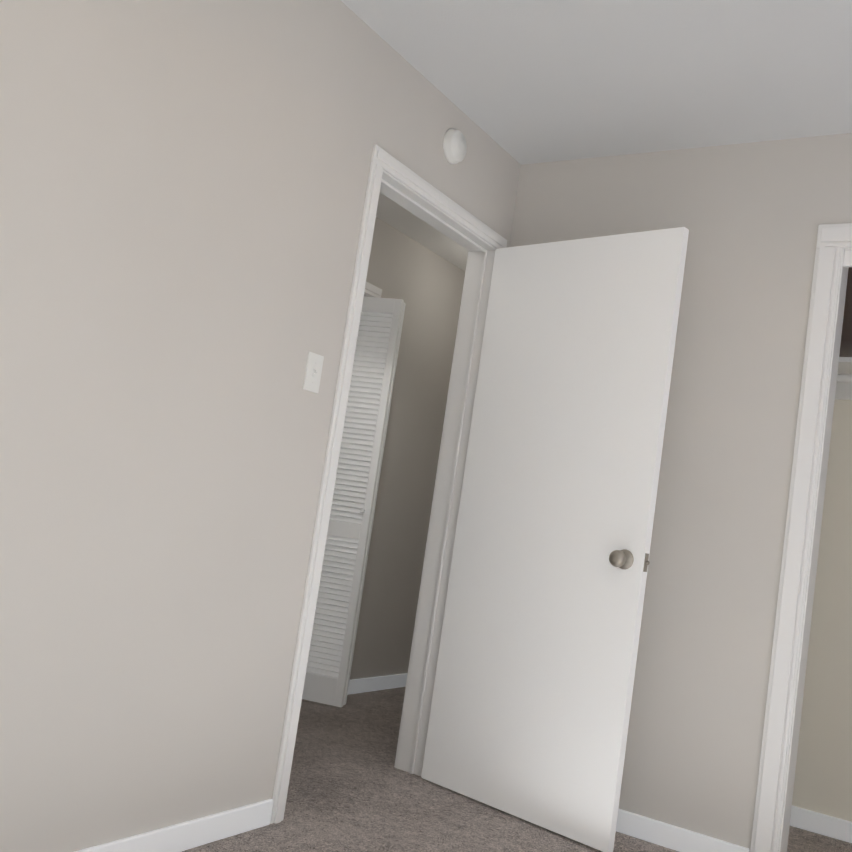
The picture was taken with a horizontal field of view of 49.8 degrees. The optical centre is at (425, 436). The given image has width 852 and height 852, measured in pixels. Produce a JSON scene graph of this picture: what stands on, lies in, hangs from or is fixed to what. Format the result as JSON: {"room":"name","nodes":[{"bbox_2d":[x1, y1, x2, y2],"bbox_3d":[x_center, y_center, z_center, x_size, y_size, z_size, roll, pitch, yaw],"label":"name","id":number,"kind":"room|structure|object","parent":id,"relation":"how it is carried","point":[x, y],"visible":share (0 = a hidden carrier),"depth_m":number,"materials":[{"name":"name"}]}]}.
{"room":"empty bedroom","nodes":[
{"label":"empty bedroom","id":0,"kind":"room"},
{"bbox_2d":[0,0,520,851],"bbox_3d":[-0.423,-0.081,2.772,0.120,2.465,5.720,5,-6,33],"label":"wall","id":1,"kind":"structure","parent":0,"point":[182,190],"depth_m":2.32,"materials":[{"name":"paint"}]},
{"bbox_2d":[75,799,272,851],"bbox_3d":[-1.221,0.905,1.542,0.014,0.075,2.878,5,-6,33],"label":"baseboard","id":2,"kind":"structure","parent":1,"relation":"attached to","point":[186,835],"depth_m":2.48,"materials":[{"name":"white wood"}]},
{"bbox_2d":[303,351,323,392],"bbox_3d":[-0.335,-0.193,2.767,0.017,0.115,0.070,5,-6,33],"label":"light switch","id":3,"kind":"object","parent":1,"relation":"attached to","point":[313,372],"visible":1,"depth_m":2.77,"materials":[{"name":"white plastic"}]},
{"bbox_2d":[270,144,506,823],"bbox_3d":[-0.127,0.178,3.269,0.156,2.127,0.934,5,-6,33],"label":"door frame","id":4,"kind":"structure","parent":1,"relation":"attached to","point":[392,178],"depth_m":3.52,"materials":[{"name":"white wood"}]},
{"bbox_2d":[443,129,466,163],"bbox_3d":[0.110,-1.052,3.324,0.037,0.124,0.124,5,-6,33],"label":"smoke detector","id":5,"kind":"object","parent":1,"relation":"attached to","point":[454,145],"visible":1,"depth_m":3.30,"materials":[{"name":"white plastic"}]},
{"bbox_2d":[421,227,688,851],"bbox_3d":[0.436,0.291,3.270,0.827,2.050,0.171,4,-7,43],"label":"bedroom door","id":6,"kind":"structure","parent":1,"relation":"in","point":[533,686],"depth_m":3.21,"materials":[{"name":"white wood"}]},
{"bbox_2d":[349,217,464,679],"bbox_3d":[-0.905,-0.044,3.975,0.120,2.465,3.800,5,-6,33],"label":"wall","id":7,"kind":"structure","parent":0,"point":[424,283],"depth_m":5.12,"materials":[{"name":"paint"}]},
{"bbox_2d":[302,297,405,706],"bbox_3d":[-0.408,0.294,4.583,0.315,2.024,0.113,7,-5,15],"label":"closet door","id":8,"kind":"structure","parent":7,"relation":"in","point":[335,624],"depth_m":4.55,"materials":[{"name":"white wood"}]},
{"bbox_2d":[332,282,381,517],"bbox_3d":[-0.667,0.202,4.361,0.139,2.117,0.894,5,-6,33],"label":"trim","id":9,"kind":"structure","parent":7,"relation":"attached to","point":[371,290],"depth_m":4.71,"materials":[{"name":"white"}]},
{"bbox_2d":[347,673,407,694],"bbox_3d":[-0.274,1.354,5.023,0.014,0.075,0.960,5,-6,33],"label":"baseboard","id":10,"kind":"structure","parent":7,"relation":"attached to","point":[362,685],"depth_m":5.02,"materials":[{"name":"white wood"}]},
{"bbox_2d":[182,687,851,851],"bbox_3d":[-0.048,1.212,2.304,5.005,0.060,5.720,5,-6,33],"label":"floor","id":11,"kind":"structure","parent":0,"point":[351,788],"depth_m":3.10,"materials":[{"name":"carpet"}]},
{"bbox_2d":[341,0,851,270],"bbox_3d":[0.315,-1.287,2.527,5.005,0.080,5.720,5,-6,33],"label":"ceiling","id":12,"kind":"structure","parent":0,"point":[521,82],"depth_m":2.92,"materials":[{"name":"paint"}]},
{"bbox_2d":[509,133,851,851],"bbox_3d":[1.499,0.212,2.924,2.985,2.465,0.120,5,-6,33],"label":"wall","id":13,"kind":"structure","parent":0,"point":[751,217],"depth_m":3.17,"materials":[{"name":"paint"}]},
{"bbox_2d":[616,809,749,851],"bbox_3d":[0.541,1.313,3.245,1.165,0.075,0.014,5,-6,33],"label":"baseboard","id":14,"kind":"structure","parent":13,"relation":"attached to","point":[669,836],"depth_m":3.06,"materials":[{"name":"white wood"}]},
{"bbox_2d":[750,223,851,851],"bbox_3d":[1.772,0.395,2.709,1.338,2.143,0.142,5,-6,33],"label":"trim","id":15,"kind":"structure","parent":13,"relation":"attached to","point":[786,683],"depth_m":3.00,"materials":[{"name":"white wood"}]},
{"bbox_2d":[792,267,851,821],"bbox_3d":[1.853,0.288,3.201,1.932,2.465,0.740,5,-6,33],"label":"wall","id":16,"kind":"structure","parent":0,"point":[823,779],"depth_m":3.58,"materials":[{"name":"paint"}]},
{"bbox_2d":[790,806,851,842],"bbox_3d":[1.651,1.457,3.046,1.692,0.075,0.620,5,-6,33],"label":"baseboard","id":17,"kind":"structure","parent":16,"relation":"attached to","point":[822,824],"depth_m":3.49,"materials":[{"name":"white wood"}]},
{"bbox_2d":[835,357,851,399],"bbox_3d":[1.972,-0.191,3.321,1.692,0.104,0.320,5,-6,33],"label":"shelf","id":18,"kind":"object","parent":16,"relation":"attached to","point":[844,384],"depth_m":3.56,"materials":[{"name":"white"}]}
]}

